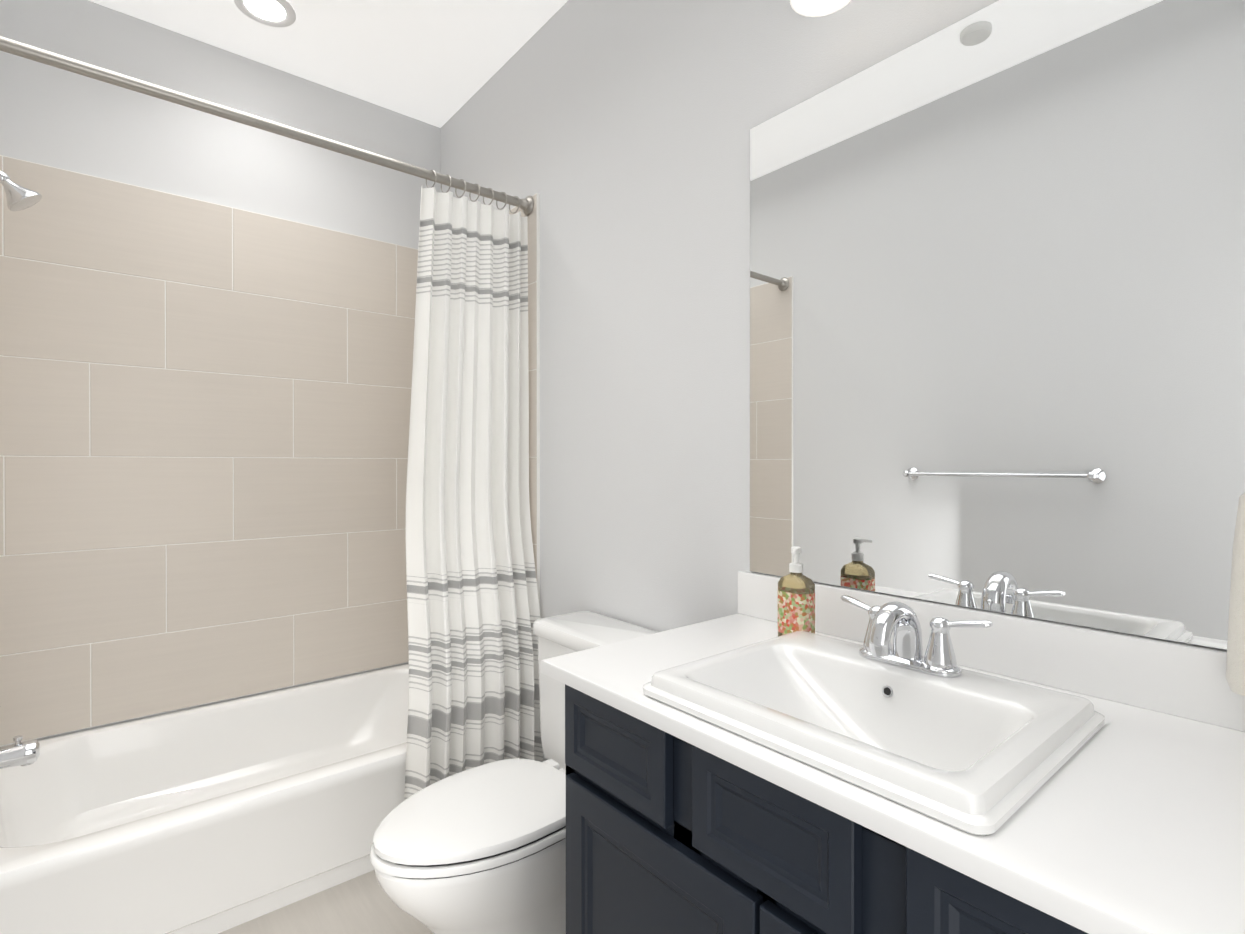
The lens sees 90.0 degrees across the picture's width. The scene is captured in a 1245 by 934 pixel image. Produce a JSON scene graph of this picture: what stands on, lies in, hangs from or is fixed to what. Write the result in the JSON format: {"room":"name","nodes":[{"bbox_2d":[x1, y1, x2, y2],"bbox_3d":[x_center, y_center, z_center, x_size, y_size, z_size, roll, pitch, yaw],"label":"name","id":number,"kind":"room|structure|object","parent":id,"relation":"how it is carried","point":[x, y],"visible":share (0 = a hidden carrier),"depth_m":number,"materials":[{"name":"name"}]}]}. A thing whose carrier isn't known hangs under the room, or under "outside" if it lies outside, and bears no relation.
{"room":"bathroom","nodes":[
{"label":"bathroom","id":0,"kind":"room"},
{"bbox_2d":[0,0,440,746],"bbox_3d":[-1.447,-0.174,2.395,1.524,2.740,0.100,0,0,-40],"label":"wall","id":1,"kind":"structure","parent":0,"point":[52,116],"depth_m":2.25,"materials":[{"name":"white paint"}]},
{"bbox_2d":[0,155,417,745],"bbox_3d":[-1.411,-0.052,2.352,1.524,1.824,0.013,0,0,-40],"label":"wall tile","id":2,"kind":"structure","parent":1,"relation":"attached to","point":[204,421],"depth_m":2.23,"materials":[{"name":"beige tile"}]},
{"bbox_2d":[218,870,432,933],"bbox_3d":[-0.458,1.251,1.214,1.724,0.100,3.190,0,0,-40],"label":"floor","id":3,"kind":"structure","parent":0,"point":[363,904],"depth_m":1.66,"materials":[{"name":"beige tile"}]},
{"bbox_2d":[0,664,408,933],"bbox_3d":[-1.145,1.032,2.038,1.518,0.330,0.837,0,0,-40],"label":"bathtub","id":4,"kind":"object","parent":3,"relation":"on","point":[217,818],"visible":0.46,"depth_m":1.80,"materials":[{"name":"white ceramic"}]},
{"bbox_2d":[370,611,657,933],"bbox_3d":[-0.256,0.825,1.569,0.732,0.748,0.450,0,0,-40],"label":"toilet","id":5,"kind":"object","parent":3,"relation":"on","point":[481,849],"visible":0.58,"depth_m":1.42,"materials":[{"name":"white ceramic"}]},
{"bbox_2d":[541,571,1244,933],"bbox_3d":[0.466,0.727,0.845,0.572,0.950,1.237,0,0,-40],"label":"bathroom vanity","id":6,"kind":"object","parent":3,"relation":"on","point":[1127,817],"visible":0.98,"depth_m":0.80,"materials":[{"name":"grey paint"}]},
{"bbox_2d":[778,546,814,635],"bbox_3d":[0.344,0.255,1.240,0.058,0.191,0.068,0,0,-40],"label":"soap bottle","id":7,"kind":"object","parent":6,"relation":"on","point":[796,599],"visible":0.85,"depth_m":1.22,"materials":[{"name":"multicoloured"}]},
{"bbox_2d":[643,631,1104,835],"bbox_3d":[0.346,0.391,0.912,0.425,0.145,0.498,0,0,-40],"label":"sink","id":8,"kind":"object","parent":6,"relation":"in","point":[974,753],"visible":0.83,"depth_m":0.87,"materials":[{"name":"white ceramic"}]},
{"bbox_2d":[841,595,992,677],"bbox_3d":[0.432,0.265,0.983,0.132,0.106,0.244,0,0,-40],"label":"faucet","id":9,"kind":"object","parent":8,"relation":"on","point":[899,619],"visible":1,"depth_m":0.96,"materials":[{"name":"silver metal"}]},
{"bbox_2d":[89,0,567,127],"bbox_3d":[-0.458,-1.589,1.202,1.724,0.100,3.190,0,0,-40],"label":"ceiling","id":10,"kind":"structure","parent":0,"point":[439,63],"depth_m":2.25,"materials":[{"name":"white paint"}]},
{"bbox_2d":[234,0,295,26],"bbox_3d":[-1.198,-1.539,2.088,0.184,0.006,0.184,0,0,-40],"label":"recessed light","id":11,"kind":"object","parent":10,"relation":"in","point":[277,13],"visible":1,"depth_m":2.10,"materials":[{"name":"white"}]},
{"bbox_2d":[441,0,1226,767],"bbox_3d":[0.166,-0.171,1.728,0.100,2.740,3.190,0,0,-40],"label":"wall","id":12,"kind":"structure","parent":0,"point":[615,134],"depth_m":1.76,"materials":[{"name":"white paint"}]},
{"bbox_2d":[509,193,539,608],"bbox_3d":[-0.566,-0.053,2.518,0.013,1.824,0.840,0,0,-40],"label":"wall tiles","id":13,"kind":"structure","parent":12,"relation":"attached to","point":[533,218],"depth_m":2.20,"materials":[{"name":"beige tile"}]},
{"bbox_2d":[790,0,850,16],"bbox_3d":[0.522,-1.025,1.087,0.166,0.208,0.600,0,0,-40],"label":"vanity light","id":14,"kind":"object","parent":12,"relation":"attached to","point":[813,8],"visible":1,"depth_m":1.26,"materials":[{"name":"white glass"}]},
{"bbox_2d":[750,0,1244,649],"bbox_3d":[0.584,-0.275,1.142,0.006,1.048,0.875,0,0,-40],"label":"mirror","id":15,"kind":"object","parent":12,"relation":"attached to","point":[998,306],"visible":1,"depth_m":1.04,"materials":[{"name":"clear glass"}]},
{"bbox_2d":[1226,493,1244,695],"bbox_3d":[0.870,0.052,0.737,0.088,0.471,0.220,0,0,-40],"label":"towel","id":16,"kind":"object","parent":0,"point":[1235,670],"visible":0.98,"depth_m":0.79,"materials":[{"name":"beige fabric"}]},
{"bbox_3d":[-1.082,-0.167,0.688,0.100,2.740,3.190,0,0,-40],"label":"wall","id":17,"kind":"structure","parent":0,"visible":0},
{"bbox_3d":[-1.727,-0.049,1.550,0.013,1.824,0.840,0,0,-40],"label":"wall tiles","id":18,"kind":"structure","parent":17,"relation":"attached to","visible":0},
{"bbox_2d":[0,735,39,768],"bbox_3d":[-1.647,0.757,1.618,0.192,0.086,0.074,0,0,-40],"label":"tub spout","id":19,"kind":"object","parent":18,"relation":"attached to","point":[23,753],"visible":1,"depth_m":1.64,"materials":[{"name":"silver metal"}]},
{"bbox_2d":[0,171,41,210],"bbox_3d":[-1.643,-0.764,1.615,0.202,0.174,0.082,0,0,-40],"label":"shower head","id":20,"kind":"object","parent":18,"relation":"attached to","point":[19,197],"visible":1,"depth_m":1.63},
{"bbox_2d":[0,36,533,215],"bbox_3d":[-0.909,-0.927,1.746,1.498,0.076,0.068,0,0,-40],"label":"shower curtain rod","id":21,"kind":"object","parent":18,"relation":"attached to","point":[46,57],"visible":0.98,"depth_m":1.66,"materials":[{"name":"silver metal"}]},
{"bbox_2d":[404,187,542,800],"bbox_3d":[-0.488,0.093,2.021,0.475,1.976,0.172,0,0,-40],"label":"shower curtain","id":22,"kind":"object","parent":21,"relation":"hanging from","point":[473,610],"visible":0.9,"depth_m":2.04,"materials":[{"name":"fabric"}]}
]}

